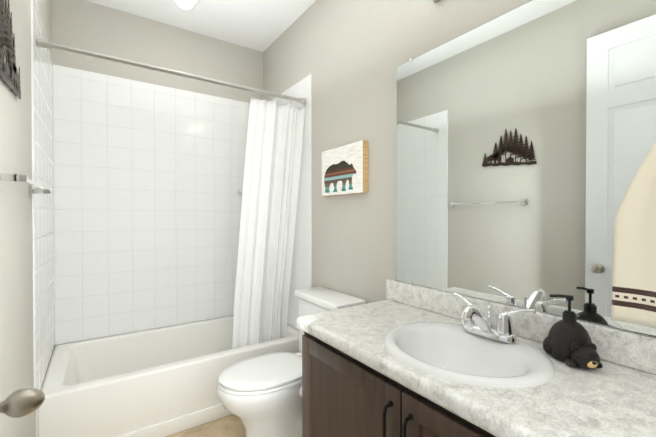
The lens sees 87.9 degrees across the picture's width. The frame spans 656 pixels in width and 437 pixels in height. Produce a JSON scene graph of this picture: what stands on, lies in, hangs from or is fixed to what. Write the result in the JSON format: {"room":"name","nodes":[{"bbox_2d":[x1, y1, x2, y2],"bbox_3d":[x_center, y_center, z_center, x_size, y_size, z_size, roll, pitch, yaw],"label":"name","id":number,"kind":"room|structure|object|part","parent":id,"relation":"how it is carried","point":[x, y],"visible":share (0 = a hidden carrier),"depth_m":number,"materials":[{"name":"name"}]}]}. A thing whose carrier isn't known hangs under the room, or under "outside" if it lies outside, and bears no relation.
{"room":"bathroom","nodes":[
{"label":"bathroom","id":0,"kind":"room"},
{"bbox_2d":[0,388,44,417],"bbox_3d":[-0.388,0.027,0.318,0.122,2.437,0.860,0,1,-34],"label":"door knob","id":1,"kind":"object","parent":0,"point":[21,402],"depth_m":0.62,"materials":[{"name":"silver metal"}]},
{"bbox_2d":[0,0,50,436],"bbox_3d":[-1.036,-0.137,1.005,0.100,2.770,3.250,0,1,-34],"label":"wall","id":2,"kind":"structure","parent":0,"point":[16,306],"depth_m":1.27,"materials":[{"name":"grey paint"}]},
{"bbox_2d":[0,0,20,98],"bbox_3d":[-1.018,-0.569,1.082,0.002,0.325,0.448,0,1,-34],"label":"artwork","id":3,"kind":"object","parent":2,"relation":"attached to","point":[7,41],"visible":1,"depth_m":1.08,"materials":[{"name":"brown metal"}]},
{"bbox_2d":[0,170,50,196],"bbox_3d":[-1.105,-0.122,1.258,0.071,0.048,0.703,0,1,-34],"label":"towel bar","id":4,"kind":"object","parent":2,"relation":"attached to","point":[7,177],"visible":1,"depth_m":1.00,"materials":[{"name":"silver metal"}]},
{"bbox_2d":[36,409,37,436],"bbox_3d":[-1.394,1.050,1.630,0.004,0.385,0.016,0,1,-34],"label":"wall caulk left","id":5,"kind":"structure","parent":2,"relation":"attached to","point":[37,423],"depth_m":1.63,"materials":[{"name":"white"}]},
{"bbox_2d":[31,0,54,389],"bbox_3d":[-1.602,-0.091,1.927,0.008,1.889,0.890,0,1,-34],"label":"wall tile","id":6,"kind":"structure","parent":2,"relation":"attached to","point":[43,207],"depth_m":1.79,"materials":[{"name":"white tile"}]},
{"bbox_2d":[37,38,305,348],"bbox_3d":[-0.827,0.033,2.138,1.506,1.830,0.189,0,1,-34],"label":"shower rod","id":7,"kind":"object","parent":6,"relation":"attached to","point":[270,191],"visible":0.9,"depth_m":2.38,"materials":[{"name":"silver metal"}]},
{"bbox_2d":[232,98,304,348],"bbox_3d":[-0.422,0.066,2.416,0.488,1.760,0.189,0,1,-34],"label":"curtain","id":8,"kind":"object","parent":7,"relation":"hanging from","point":[275,131],"depth_m":2.40,"materials":[{"name":"white fabric"}]},
{"bbox_2d":[51,0,262,345],"bbox_3d":[-1.256,-0.152,2.764,1.524,2.770,0.100,0,1,-34],"label":"wall","id":9,"kind":"structure","parent":0,"point":[90,26],"depth_m":2.61,"materials":[{"name":"grey paint"}]},
{"bbox_2d":[53,64,249,344],"bbox_3d":[-1.226,-0.098,2.719,1.508,1.889,0.008,0,1,-34],"label":"wall tile","id":10,"kind":"structure","parent":9,"relation":"attached to","point":[148,180],"depth_m":2.58,"materials":[{"name":"white tile"}]},
{"bbox_2d":[86,0,315,51],"bbox_3d":[-0.366,-1.576,1.452,1.724,0.100,3.250,0,1,-34],"label":"ceiling","id":11,"kind":"structure","parent":0,"point":[261,25],"depth_m":2.57,"materials":[{"name":"white paint"}]},
{"bbox_2d":[175,0,199,4],"bbox_3d":[-0.978,-1.528,2.324,0.196,0.012,0.196,0,1,-34],"label":"recessed light","id":12,"kind":"object","parent":11,"relation":"in","point":[190,2],"visible":0.9,"depth_m":2.40,"materials":[{"name":"white"}]},
{"bbox_2d":[166,414,245,436],"bbox_3d":[-0.366,1.294,1.476,1.724,0.100,3.250,0,1,-34],"label":"floor","id":13,"kind":"structure","parent":0,"point":[232,425],"depth_m":2.00,"materials":[{"name":"tile"}]},
{"bbox_2d":[38,316,299,436],"bbox_3d":[-0.992,1.043,2.388,1.518,0.385,0.829,0,1,-34],"label":"tub","id":14,"kind":"object","parent":13,"relation":"on","point":[160,382],"visible":0.71,"depth_m":2.02,"materials":[{"name":"white ceramic"}]},
{"bbox_2d":[217,286,365,436],"bbox_3d":[-0.232,0.851,1.922,0.775,0.778,0.476,0,1,-34],"label":"toilet","id":15,"kind":"object","parent":13,"relation":"on","point":[260,395],"visible":0.52,"depth_m":1.77,"materials":[{"name":"white ceramic"}]},
{"bbox_3d":[-0.332,0.826,1.854,0.518,0.043,0.374,0,1,-34],"label":"seat","id":16,"kind":"part","parent":15,"relation":"part of","materials":[{"name":"white plastic"}]},
{"bbox_2d":[297,280,655,436],"bbox_3d":[0.425,0.767,1.147,0.580,0.958,1.210,0,1,-34],"label":"bathroom vanity","id":17,"kind":"object","parent":13,"relation":"on","point":[408,361],"visible":1,"depth_m":1.05,"materials":[{"name":"brown wood"}]},
{"bbox_2d":[384,322,554,387],"bbox_3d":[0.434,0.479,1.115,0.464,0.138,0.524,0,1,-34],"label":"sink","id":18,"kind":"object","parent":17,"relation":"in","point":[450,354],"depth_m":1.13,"materials":[{"name":"white ceramic"}]},
{"bbox_2d":[453,292,535,342],"bbox_3d":[0.521,0.349,1.173,0.180,0.122,0.303,0,1,-34],"label":"faucet","id":19,"kind":"object","parent":17,"relation":"on","point":[476,324],"depth_m":1.15,"materials":[{"name":"silver metal"}]},
{"bbox_2d":[543,294,602,368],"bbox_3d":[0.738,0.330,1.028,0.141,0.194,0.155,0,1,-34],"label":"soap dispenser","id":20,"kind":"object","parent":17,"relation":"on","point":[567,341],"visible":1,"depth_m":1.01,"materials":[{"name":"black plastic"}]},
{"bbox_2d":[263,0,655,364],"bbox_3d":[0.304,-0.145,1.923,0.100,2.770,3.250,0,1,-34],"label":"wall","id":21,"kind":"structure","parent":0,"point":[350,56],"depth_m":2.00,"materials":[{"name":"grey paint"}]},
{"bbox_2d":[270,74,311,329],"bbox_3d":[-0.362,-0.098,2.800,0.008,1.889,0.850,0,1,-34],"label":"wall tile","id":22,"kind":"structure","parent":21,"relation":"attached to","point":[301,273],"depth_m":2.53,"materials":[{"name":"white tile"}]},
{"bbox_2d":[322,140,367,195],"bbox_3d":[0.094,-0.299,2.099,0.043,0.293,0.420,0,1,-34],"label":"framed picture","id":23,"kind":"object","parent":21,"relation":"attached to","point":[344,169],"visible":1,"depth_m":2.04},
{"bbox_2d":[386,280,655,374],"bbox_3d":[0.656,0.374,1.302,0.022,0.102,1.210,0,1,-34],"label":"backsplash","id":24,"kind":"structure","parent":21,"relation":"attached to","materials":[{"name":"laminate"}]},
{"bbox_2d":[397,0,655,335],"bbox_3d":[0.635,-0.232,1.340,0.008,1.107,0.995,0,1,-34],"label":"mirror","id":25,"kind":"object","parent":21,"relation":"attached to","point":[526,136],"visible":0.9,"depth_m":1.22,"materials":[{"name":"clear glass"}]},
{"bbox_2d":[611,142,655,328],"bbox_3d":[0.927,-0.078,0.842,0.091,0.731,0.340,0,1,-34],"label":"towel","id":26,"kind":"object","parent":21,"relation":"attached to","point":[634,281],"visible":1,"depth_m":0.92,"materials":[{"name":"beige fabric"}]}
]}

